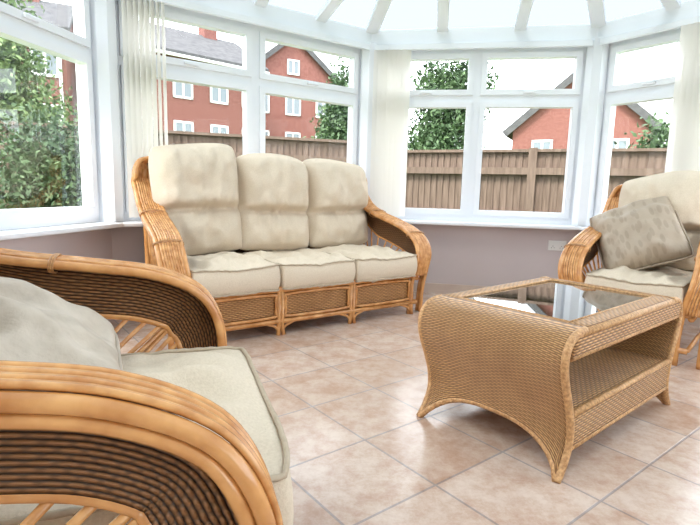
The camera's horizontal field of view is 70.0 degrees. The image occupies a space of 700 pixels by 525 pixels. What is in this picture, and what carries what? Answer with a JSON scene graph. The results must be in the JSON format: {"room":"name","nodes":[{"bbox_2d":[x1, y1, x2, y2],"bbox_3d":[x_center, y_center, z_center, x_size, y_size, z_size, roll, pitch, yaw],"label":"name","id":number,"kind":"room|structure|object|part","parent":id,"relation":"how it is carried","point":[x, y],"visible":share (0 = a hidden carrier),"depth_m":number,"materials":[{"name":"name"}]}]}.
{"room":"conservatory","nodes":[
{"label":"conservatory","id":0,"kind":"room"},
{"bbox_2d":[0,228,111,259],"bbox_3d":[-2.083,0.343,1.370,0.220,0.620,4.280,3,8,10],"label":"wall","id":1,"kind":"structure","parent":0,"point":[94,243],"depth_m":3.00,"materials":[{"name":"paint"}]},
{"bbox_2d":[0,0,123,240],"bbox_3d":[-1.932,-0.704,1.196,0.231,1.510,4.260,3,8,10],"label":"window","id":2,"kind":"structure","parent":1,"relation":"in","point":[19,26],"depth_m":2.95,"materials":[{"name":"white plastic"}]},
{"bbox_3d":[-1.677,-1.285,2.630,0.020,0.020,0.100,3,8,10],"label":"handle","id":3,"kind":"part","parent":2,"relation":"part of","materials":[{"name":"white plastic"}]},
{"bbox_3d":[-1.917,0.030,1.296,0.160,0.030,4.260,3,8,10],"label":"sill","id":4,"kind":"part","parent":2,"relation":"part of","materials":[{"name":"white plastic"}]},
{"bbox_2d":[111,227,361,262],"bbox_3d":[-0.808,-0.018,4.093,2.197,0.620,0.220,-4,10,-35],"label":"wall","id":5,"kind":"structure","parent":0,"point":[127,242],"depth_m":3.43,"materials":[{"name":"paint"}]},
{"bbox_2d":[89,0,370,226],"bbox_3d":[-0.743,-1.121,3.829,2.275,1.640,0.270,-4,10,-35],"label":"window","id":6,"kind":"structure","parent":5,"relation":"in","point":[253,80],"depth_m":3.64,"materials":[{"name":"white plastic"}]},
{"bbox_3d":[-0.708,-0.319,3.917,2.177,0.030,0.160,-4,10,-35],"label":"sill","id":7,"kind":"part","parent":6,"relation":"part of","materials":[{"name":"white plastic"}]},
{"bbox_3d":[-1.114,-1.398,3.517,0.100,0.020,0.020,-4,10,-35],"label":"handle","id":8,"kind":"part","parent":6,"relation":"part of","materials":[{"name":"white plastic"}]},
{"bbox_2d":[121,0,369,217],"bbox_3d":[-0.678,-1.076,3.792,1.997,1.445,0.078,-4,10,-35],"label":"vertical blind","id":9,"kind":"object","parent":6,"relation":"attached to","point":[135,29],"visible":0.68,"depth_m":3.30,"materials":[{"name":"white fabric"}]},
{"bbox_3d":[-0.304,-1.459,4.081,0.100,0.020,0.020,-4,10,-35],"label":"handle","id":10,"kind":"part","parent":6,"relation":"part of","materials":[{"name":"white plastic"}]},
{"bbox_2d":[107,291,699,524],"bbox_3d":[0.447,0.692,1.584,5.570,0.001,6.200,1,8,0],"label":"floor","id":11,"kind":"structure","parent":0,"point":[346,398],"depth_m":1.79,"materials":[{"name":"tile"}]},
{"bbox_2d":[0,248,282,524],"bbox_3d":[-0.641,0.236,0.906,0.880,1.044,0.975,-1,9,-18],"label":"armchair","id":12,"kind":"object","parent":11,"relation":"on","point":[117,442],"visible":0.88,"depth_m":0.58,"materials":[{"name":"wicker"}]},
{"bbox_3d":[-0.729,0.128,1.290,0.760,0.465,0.046,-2,9,-22],"label":"woven arm panel","id":13,"kind":"part","parent":12,"relation":"part of","materials":[{"name":"wicker"}]},
{"bbox_3d":[-0.476,0.245,0.532,0.760,0.465,0.046,-1,9,-14],"label":"woven arm panel","id":14,"kind":"part","parent":12,"relation":"part of","materials":[{"name":"wicker"}]},
{"bbox_2d":[0,346,293,524],"bbox_3d":[-0.493,0.366,0.975,0.684,0.274,0.680,-1,9,-18],"label":"seat cushion","id":15,"kind":"object","parent":12,"relation":"on","point":[227,376],"visible":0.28,"depth_m":1.01,"materials":[{"name":"beige fabric"}]},
{"bbox_2d":[0,277,122,392],"bbox_3d":[-0.661,0.139,0.959,0.407,0.250,0.451,-3,9,-27],"label":"cushion","id":16,"kind":"object","parent":15,"relation":"on","point":[37,325],"visible":0.7,"depth_m":0.92,"materials":[{"name":"fabric"}]},
{"bbox_2d":[131,156,431,348],"bbox_3d":[-0.427,-0.166,3.506,1.990,1.104,0.874,-4,10,-35],"label":"sofa","id":17,"kind":"object","parent":11,"relation":"on","point":[164,247],"visible":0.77,"depth_m":3.23,"materials":[{"name":"wicker"}]},
{"bbox_3d":[-1.346,-0.113,3.326,0.043,1.002,0.092,-4,10,-35],"label":"leg","id":18,"kind":"part","parent":17,"relation":"part of","materials":[{"name":"wicker"}]},
{"bbox_3d":[-0.647,-0.366,3.799,1.680,0.681,0.052,-4,10,-35],"label":"woven panel","id":19,"kind":"part","parent":17,"relation":"part of","materials":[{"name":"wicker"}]},
{"bbox_2d":[187,252,280,297],"bbox_3d":[-0.818,0.066,3.121,0.584,0.259,0.685,-4,10,-35],"label":"seat cushion","id":20,"kind":"object","parent":17,"relation":"on","point":[223,274],"visible":0.7,"depth_m":2.89,"materials":[{"name":"beige fabric"}]},
{"bbox_2d":[148,143,241,255],"bbox_3d":[-1.011,-0.427,3.343,0.594,0.754,0.364,-5,11,-40],"label":"cushion","id":21,"kind":"object","parent":20,"relation":"on","point":[196,184],"visible":0.92,"depth_m":3.23,"materials":[{"name":"beige fabric"}]},
{"bbox_3d":[-0.654,0.280,2.934,0.500,0.170,0.012,-4,10,-35],"label":"panel","id":22,"kind":"part","parent":17,"relation":"part of","materials":[{"name":"wicker"}]},
{"bbox_3d":[-0.439,0.309,3.075,0.029,0.288,0.034,7,10,32],"label":"leg","id":23,"kind":"part","parent":17,"relation":"part of","materials":[{"name":"wood"}]},
{"bbox_3d":[-0.414,0.308,3.093,0.034,0.288,0.029,0,8,-13],"label":"leg","id":24,"kind":"part","parent":17,"relation":"part of","materials":[{"name":"wood"}]},
{"bbox_2d":[243,248,355,289],"bbox_3d":[-0.365,0.038,3.439,0.583,0.238,0.679,-4,10,-35],"label":"seat cushion","id":25,"kind":"object","parent":17,"relation":"on","point":[299,268],"visible":0.83,"depth_m":3.21,"materials":[{"name":"beige fabric"}]},
{"bbox_2d":[236,153,308,250],"bbox_3d":[-0.562,-0.443,3.676,0.603,0.708,0.344,-5,10,-38],"label":"cushion","id":26,"kind":"object","parent":25,"relation":"on","point":[272,188],"visible":0.93,"depth_m":3.54,"materials":[{"name":"beige fabric"}]},
{"bbox_3d":[-0.206,0.149,3.223,1.720,0.038,0.038,-4,10,-35],"label":"rail","id":27,"kind":"part","parent":17,"relation":"part of","materials":[{"name":"wicker"}]},
{"bbox_3d":[-0.212,0.247,3.243,0.500,0.170,0.012,-4,10,-35],"label":"panel","id":28,"kind":"part","parent":17,"relation":"part of","materials":[{"name":"wicker"}]},
{"bbox_3d":[-0.211,0.347,3.252,1.720,0.032,0.032,-4,10,-35],"label":"rail","id":29,"kind":"part","parent":17,"relation":"part of","materials":[{"name":"wicker"}]},
{"bbox_3d":[0.002,0.276,3.384,0.029,0.288,0.034,7,10,32],"label":"leg","id":30,"kind":"part","parent":17,"relation":"part of","materials":[{"name":"wood"}]},
{"bbox_3d":[0.028,0.274,3.402,0.034,0.288,0.029,0,8,-13],"label":"leg","id":31,"kind":"part","parent":17,"relation":"part of","materials":[{"name":"wood"}]},
{"bbox_2d":[312,244,416,282],"bbox_3d":[0.088,0.002,3.755,0.581,0.250,0.682,-4,10,-35],"label":"seat cushion","id":32,"kind":"object","parent":17,"relation":"on","point":[374,263],"visible":0.73,"depth_m":3.53,"materials":[{"name":"beige fabric"}]},
{"bbox_2d":[303,158,367,247],"bbox_3d":[-0.110,-0.470,3.984,0.606,0.696,0.349,-5,10,-38],"label":"cushion","id":33,"kind":"object","parent":32,"relation":"on","point":[338,190],"visible":0.84,"depth_m":3.85,"materials":[{"name":"beige fabric"}]},
{"bbox_3d":[0.229,0.214,3.552,0.500,0.170,0.012,-4,10,-35],"label":"panel","id":34,"kind":"part","parent":17,"relation":"part of","materials":[{"name":"wicker"}]},
{"bbox_3d":[0.302,-0.269,3.994,0.055,0.541,0.807,-5,11,-39],"label":"woven arm panel","id":35,"kind":"part","parent":17,"relation":"part of","materials":[{"name":"wicker"}]},
{"bbox_3d":[0.457,0.242,3.702,0.027,0.287,0.034,-4,10,-35],"label":"leg","id":36,"kind":"part","parent":17,"relation":"part of","materials":[{"name":"wood"}]},
{"bbox_2d":[416,276,682,483],"bbox_3d":[0.848,0.385,2.084,1.037,0.503,0.608,-5,11,-40],"label":"coffee table","id":37,"kind":"object","parent":11,"relation":"on","point":[564,361],"visible":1,"depth_m":1.82,"materials":[{"name":"wicker"}]},
{"bbox_3d":[0.502,0.418,1.794,0.126,0.498,0.581,-5,11,-40],"label":"panel","id":38,"kind":"part","parent":37,"relation":"part of","materials":[{"name":"wicker"}]},
{"bbox_3d":[0.854,0.148,2.049,0.730,0.007,0.456,-5,11,-40],"label":"glass","id":39,"kind":"part","parent":37,"relation":"part of","materials":[{"name":"clear glass"}]},
{"bbox_3d":[1.194,0.352,2.373,0.126,0.498,0.581,-5,11,-40],"label":"panel","id":40,"kind":"part","parent":37,"relation":"part of","materials":[{"name":"wicker"}]},
{"bbox_2d":[569,346,662,408],"bbox_3d":[0.847,0.424,2.089,0.870,0.016,0.580,-5,11,-40],"label":"shelf","id":41,"kind":"object","parent":37,"relation":"attached to","point":[598,379],"depth_m":1.97,"materials":[{"name":"wicker"}]},
{"bbox_2d":[558,184,699,369],"bbox_3d":[1.867,-0.004,3.117,0.846,1.014,0.874,9,11,41],"label":"armchair","id":42,"kind":"object","parent":11,"relation":"on","point":[582,249],"visible":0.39,"depth_m":3.03,"materials":[{"name":"wicker"}]},
{"bbox_3d":[1.580,-0.078,3.262,0.679,0.439,0.052,-6,11,-44],"label":"woven arm panel","id":43,"kind":"part","parent":42,"relation":"part of","materials":[{"name":"wicker"}]},
{"bbox_2d":[584,266,699,303],"bbox_3d":[1.786,0.143,3.049,0.528,0.251,0.680,9,11,41],"label":"seat cushion","id":44,"kind":"object","parent":42,"relation":"on","point":[660,280],"visible":0.43,"depth_m":2.87,"materials":[{"name":"beige fabric"}]},
{"bbox_2d":[589,196,694,269],"bbox_3d":[1.791,-0.166,3.108,0.443,0.504,0.467,2,8,6],"label":"cushion","id":45,"kind":"object","parent":44,"relation":"on","point":[644,234],"visible":0.93,"depth_m":3.00,"materials":[{"name":"beige fabric"}]},
{"bbox_2d":[618,170,699,270],"bbox_3d":[2.034,-0.280,3.259,0.551,0.636,0.336,9,11,43],"label":"cushion","id":46,"kind":"object","parent":44,"relation":"on","point":[682,188],"visible":0.41,"depth_m":3.10,"materials":[{"name":"beige fabric"}]},
{"bbox_3d":[1.774,0.420,2.708,0.027,0.287,0.034,9,11,41],"label":"leg","id":47,"kind":"part","parent":42,"relation":"part of","materials":[{"name":"wicker"}]},
{"bbox_3d":[1.593,0.448,2.881,0.590,0.032,0.032,9,11,41],"label":"rail","id":48,"kind":"part","parent":42,"relation":"part of","materials":[{"name":"wood"}]},
{"bbox_3d":[2.070,0.269,2.945,0.034,0.034,0.770,9,11,41],"label":"rail","id":49,"kind":"part","parent":42,"relation":"part of","materials":[{"name":"wood"}]},
{"bbox_2d":[365,224,580,285],"bbox_3d":[1.058,-0.037,4.556,1.943,0.620,0.220,3,8,10],"label":"wall","id":50,"kind":"structure","parent":0,"point":[461,255],"depth_m":4.41,"materials":[{"name":"paint"}]},
{"bbox_2d":[413,282,489,293],"bbox_3d":[1.030,0.244,4.481,1.863,0.085,0.014,3,8,10],"label":"baseboard","id":51,"kind":"structure","parent":50,"relation":"attached to","point":[429,287],"depth_m":4.50,"materials":[{"name":"paint"}]},
{"bbox_2d":[357,24,608,229],"bbox_3d":[1.069,-1.140,4.292,2.050,1.640,0.270,3,8,10],"label":"window","id":52,"kind":"structure","parent":50,"relation":"in","point":[476,98],"depth_m":4.22,"materials":[{"name":"white plastic"}]},
{"bbox_3d":[0.652,-1.468,4.318,0.100,0.020,0.020,3,8,10],"label":"handle","id":53,"kind":"part","parent":52,"relation":"part of","materials":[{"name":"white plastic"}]},
{"bbox_2d":[369,40,593,215],"bbox_3d":[1.052,-1.093,4.226,1.749,1.445,0.050,3,8,10],"label":"vertical blind","id":54,"kind":"object","parent":52,"relation":"attached to","point":[392,63],"visible":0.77,"depth_m":4.31,"materials":[{"name":"white fabric"}]},
{"bbox_3d":[1.038,-0.336,4.354,1.923,0.030,0.160,3,8,10],"label":"sill","id":55,"kind":"part","parent":52,"relation":"part of","materials":[{"name":"white plastic"}]},
{"bbox_3d":[1.500,-1.425,4.171,0.100,0.020,0.020,3,8,10],"label":"handle","id":56,"kind":"part","parent":52,"relation":"part of","materials":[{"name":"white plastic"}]},
{"bbox_2d":[548,240,566,250],"bbox_3d":[1.778,-0.144,4.291,0.146,0.086,0.014,3,8,10],"label":"wall socket","id":57,"kind":"object","parent":50,"relation":"attached to","point":[552,245],"visible":0.88,"depth_m":4.29,"materials":[{"name":"plastic"}]},
{"bbox_2d":[268,0,687,29],"bbox_3d":[0.650,-1.964,1.327,4.949,0.860,5.697,3,8,10],"label":"ceiling","id":58,"kind":"structure","parent":0,"point":[401,14],"depth_m":3.94,"materials":[{"name":"white glass"}]},
{"bbox_2d":[254,0,269,7],"bbox_3d":[-0.135,-2.135,2.899,0.090,0.774,1.932,-4,10,-35],"label":"trim","id":59,"kind":"structure","parent":58,"relation":"attached to","point":[262,3],"depth_m":3.66,"materials":[{"name":"white plastic"}]},
{"bbox_2d":[316,0,343,22],"bbox_3d":[0.119,-2.090,3.466,0.090,0.535,1.318,-4,10,-35],"label":"trim","id":60,"kind":"structure","parent":58,"relation":"attached to","point":[330,7],"depth_m":3.88,"materials":[{"name":"white plastic"}]},
{"bbox_2d":[366,0,391,33],"bbox_3d":[0.450,-2.210,3.120,0.105,0.888,2.400,0,8,-13],"label":"trim","id":61,"kind":"structure","parent":58,"relation":"attached to","point":[381,7],"depth_m":4.06,"materials":[{"name":"white plastic"}]},
{"bbox_2d":[437,0,449,31],"bbox_3d":[0.662,-2.110,3.475,0.090,0.599,1.471,3,8,10],"label":"trim","id":62,"kind":"structure","parent":58,"relation":"attached to","point":[443,5],"depth_m":3.99,"materials":[{"name":"white plastic"}]},
{"bbox_2d":[514,0,533,29],"bbox_3d":[1.272,-2.080,3.363,0.090,0.604,1.483,3,8,10],"label":"trim","id":63,"kind":"structure","parent":58,"relation":"attached to","point":[525,6],"depth_m":3.90,"materials":[{"name":"white plastic"}]},
{"bbox_2d":[587,0,605,27],"bbox_3d":[1.366,-2.163,2.962,0.105,0.888,2.397,7,10,32],"label":"trim","id":64,"kind":"structure","parent":58,"relation":"attached to","point":[596,9],"depth_m":3.82,"materials":[{"name":"white plastic"}]},
{"bbox_2d":[660,0,680,10],"bbox_3d":[1.766,-2.014,3.128,1.396,0.567,0.090,-4,10,-35],"label":"trim","id":65,"kind":"structure","parent":58,"relation":"attached to","point":[668,4],"depth_m":3.50,"materials":[{"name":"white plastic"}]},
{"bbox_2d":[581,230,697,310],"bbox_3d":[2.689,0.167,3.443,0.220,0.620,2.330,-4,10,-35],"label":"wall","id":66,"kind":"structure","parent":0,"point":[595,257],"depth_m":4.16,"materials":[{"name":"paint"}]},
{"bbox_2d":[578,0,699,229],"bbox_3d":[2.632,-0.944,3.221,0.270,1.640,2.350,-4,10,-35],"label":"window","id":67,"kind":"structure","parent":66,"relation":"in","point":[660,89],"depth_m":3.85,"materials":[{"name":"white plastic"}]},
{"bbox_3d":[2.235,-1.344,3.744,0.020,0.020,0.100,-4,10,-35],"label":"handle","id":68,"kind":"part","parent":67,"relation":"part of","materials":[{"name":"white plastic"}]},
{"bbox_2d":[600,16,699,172],"bbox_3d":[2.571,-0.902,3.185,0.054,1.445,2.130,-4,10,-35],"label":"vertical blind","id":69,"kind":"object","parent":67,"relation":"attached to","point":[683,148],"visible":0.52,"depth_m":3.48,"materials":[{"name":"white fabric"}]},
{"bbox_2d":[684,318,699,326],"bbox_3d":[2.587,0.439,3.415,0.013,0.085,2.250,-4,10,-35],"label":"baseboard","id":70,"kind":"structure","parent":66,"relation":"attached to","point":[696,322],"depth_m":3.58,"materials":[{"name":"tile"}]},
{"label":"outside","id":71,"kind":"structure","parent":0,"visible":0},
{"bbox_3d":[0.095,-3.635,34.839,160.000,0.300,150.000,1,8,0],"label":"lawn","id":72,"kind":"structure","parent":71,"visible":0},
{"bbox_2d":[0,0,77,124],"bbox_3d":[-5.485,-2.333,7.327,2.882,4.835,2.270,5,9,25],"label":"tree","id":73,"kind":"object","parent":72,"relation":"on","point":[14,79],"visible":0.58,"depth_m":7.24,"materials":[{"name":"green plant"}]},
{"bbox_2d":[4,0,78,124],"bbox_3d":[-15.126,-6.859,20.687,7.000,9.350,6.820,-2,9,-24],"label":"brick house","id":74,"kind":"structure","parent":72,"relation":"on","point":[61,15],"depth_m":19.50,"materials":[{"name":"red brick"}]},
{"bbox_3d":[-11.500,-7.683,18.837,0.890,1.240,0.015,-2,9,-24],"label":"pane","id":75,"kind":"part","parent":74,"relation":"part of","materials":[{"name":"glass"}]},
{"bbox_2d":[0,90,93,229],"bbox_3d":[-2.637,-0.454,4.472,1.320,2.086,1.238,2,8,0],"label":"shrub","id":76,"kind":"object","parent":72,"relation":"on","point":[45,181],"visible":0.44,"depth_m":4.21,"materials":[{"name":"green plant"}]},
{"bbox_2d":[0,121,346,230],"bbox_3d":[-3.721,-0.656,5.835,8.606,1.930,0.112,-1,9,-17],"label":"fence","id":77,"kind":"object","parent":72,"relation":"on","point":[302,149],"visible":0.16,"depth_m":6.53,"materials":[{"name":"brown wood"}]},
{"bbox_3d":[-3.696,-1.322,5.714,1.601,0.085,0.060,-1,9,-17],"label":"rail","id":78,"kind":"part","parent":77,"relation":"part of","materials":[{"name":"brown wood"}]},
{"bbox_3d":[-3.722,-0.694,5.853,1.611,1.760,0.035,-1,9,-17],"label":"board panel","id":79,"kind":"part","parent":77,"relation":"part of","materials":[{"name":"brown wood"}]},
{"bbox_3d":[-2.094,-0.723,6.348,1.611,1.760,0.035,-1,9,-17],"label":"board panel","id":80,"kind":"part","parent":77,"relation":"part of","materials":[{"name":"brown wood"}]},
{"bbox_3d":[-2.068,-1.351,6.209,1.601,0.085,0.060,-1,9,-17],"label":"rail","id":81,"kind":"part","parent":77,"relation":"part of","materials":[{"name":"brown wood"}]},
{"bbox_3d":[-0.467,-0.752,6.842,1.611,1.760,0.035,-1,9,-17],"label":"board panel","id":82,"kind":"part","parent":77,"relation":"part of","materials":[{"name":"brown wood"}]},
{"bbox_3d":[-0.441,-1.381,6.704,1.601,0.085,0.060,-1,9,-17],"label":"rail","id":83,"kind":"part","parent":77,"relation":"part of","materials":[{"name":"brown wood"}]},
{"bbox_2d":[139,24,269,133],"bbox_3d":[-9.004,-7.593,25.812,7.000,9.650,6.820,-6,11,-41],"label":"brick house","id":84,"kind":"structure","parent":72,"relation":"on","point":[190,107],"depth_m":23.75,"materials":[{"name":"red brick"}]},
{"bbox_3d":[-7.639,-8.164,22.849,0.890,1.240,0.015,-6,11,-41],"label":"pane","id":85,"kind":"part","parent":84,"relation":"part of","materials":[{"name":"glass"}]},
{"bbox_3d":[-7.698,-5.888,23.180,0.890,1.240,0.015,-6,11,-41],"label":"pane","id":86,"kind":"part","parent":84,"relation":"part of","materials":[{"name":"glass"}]},
{"bbox_3d":[-6.297,-8.302,24.041,0.890,1.240,0.015,-6,11,-41],"label":"pane","id":87,"kind":"part","parent":84,"relation":"part of","materials":[{"name":"glass"}]},
{"bbox_3d":[-6.356,-6.026,24.371,0.890,1.240,0.015,-6,11,-41],"label":"pane","id":88,"kind":"part","parent":84,"relation":"part of","materials":[{"name":"glass"}]},
{"bbox_2d":[265,44,336,138],"bbox_3d":[-5.051,-9.111,34.040,7.290,10.496,7.455,-3,9,-26],"label":"brick house","id":89,"kind":"structure","parent":72,"relation":"on","point":[284,117],"depth_m":30.69,"materials":[{"name":"red brick"}]},
{"bbox_3d":[-5.304,-9.682,29.902,0.940,1.340,0.015,-3,9,-26],"label":"pane","id":90,"kind":"part","parent":89,"relation":"part of","materials":[{"name":"glass"}]},
{"bbox_3d":[-3.566,-7.386,31.114,0.940,1.340,0.015,-2,9,-26],"label":"pane","id":91,"kind":"part","parent":89,"relation":"part of","materials":[{"name":"glass"}]},
{"bbox_3d":[-3.504,-9.760,30.770,0.940,1.340,0.015,-2,9,-26],"label":"pane","id":92,"kind":"part","parent":89,"relation":"part of","materials":[{"name":"glass"}]},
{"bbox_3d":[-3.448,-11.887,30.462,0.740,0.840,0.015,-2,9,-26],"label":"pane","id":93,"kind":"part","parent":89,"relation":"part of","materials":[{"name":"glass"}]},
{"bbox_3d":[-1.704,-9.839,31.638,0.940,1.340,0.015,-2,9,-26],"label":"pane","id":94,"kind":"part","parent":89,"relation":"part of","materials":[{"name":"glass"}]},
{"bbox_2d":[303,57,348,139],"bbox_3d":[-0.452,-2.818,12.188,1.526,4.661,1.502,5,9,23],"label":"tree","id":95,"kind":"object","parent":72,"relation":"on","point":[336,129],"visible":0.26,"depth_m":11.88,"materials":[{"name":"green plant"}]},
{"bbox_2d":[407,60,500,149],"bbox_3d":[2.201,-2.735,11.755,2.446,4.758,2.283,8,10,38],"label":"tree","id":96,"kind":"object","parent":72,"relation":"on","point":[444,129],"visible":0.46,"depth_m":11.29,"materials":[{"name":"green plant"}]},
{"bbox_2d":[405,148,666,224],"bbox_3d":[3.988,-0.379,5.669,7.558,1.830,0.110,5,9,23],"label":"fence","id":97,"kind":"object","parent":72,"relation":"on","point":[531,179],"visible":0.3,"depth_m":6.43,"materials":[{"name":"brown wood"}]},
{"bbox_3d":[1.417,-0.679,6.730,1.765,0.085,0.060,5,9,23],"label":"rail","id":98,"kind":"part","parent":97,"relation":"part of","materials":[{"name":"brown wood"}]},
{"bbox_3d":[1.431,-1.223,6.651,1.765,0.085,0.060,5,9,23],"label":"rail","id":99,"kind":"part","parent":97,"relation":"part of","materials":[{"name":"brown wood"}]},
{"bbox_3d":[1.439,-0.642,6.777,1.774,1.660,0.035,5,9,23],"label":"board panel","id":100,"kind":"part","parent":97,"relation":"part of","materials":[{"name":"brown wood"}]},
{"bbox_3d":[2.277,-0.529,6.394,0.100,1.830,0.100,5,9,23],"label":"post","id":101,"kind":"part","parent":97,"relation":"part of","materials":[{"name":"brown wood"}]},
{"bbox_3d":[3.148,-0.491,6.047,1.774,1.660,0.035,5,9,23],"label":"board panel","id":102,"kind":"part","parent":97,"relation":"part of","materials":[{"name":"brown wood"}]},
{"bbox_3d":[3.140,-1.072,5.921,1.765,0.085,0.060,5,9,23],"label":"rail","id":103,"kind":"part","parent":97,"relation":"part of","materials":[{"name":"brown wood"}]},
{"bbox_2d":[502,72,665,148],"bbox_3d":[11.737,-5.546,25.398,6.496,6.794,8.455,6,9,26],"label":"brick house","id":104,"kind":"structure","parent":72,"relation":"on","point":[536,128],"depth_m":22.12,"materials":[{"name":"red brick"}]},
{"bbox_3d":[8.625,-5.013,22.528,0.840,0.940,0.015,6,9,26],"label":"pane","id":105,"kind":"part","parent":104,"relation":"part of","materials":[{"name":"white glass"}]},
{"bbox_3d":[11.315,-4.754,21.227,0.840,0.940,0.015,6,9,26],"label":"pane","id":106,"kind":"part","parent":104,"relation":"part of","materials":[{"name":"glass"}]},
{"bbox_2d":[614,109,671,147],"bbox_3d":[4.537,-0.827,6.749,1.886,2.549,1.521,5,9,24],"label":"tree","id":107,"kind":"object","parent":72,"relation":"on","point":[657,141],"visible":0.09,"depth_m":6.69,"materials":[{"name":"green plant"}]}
]}

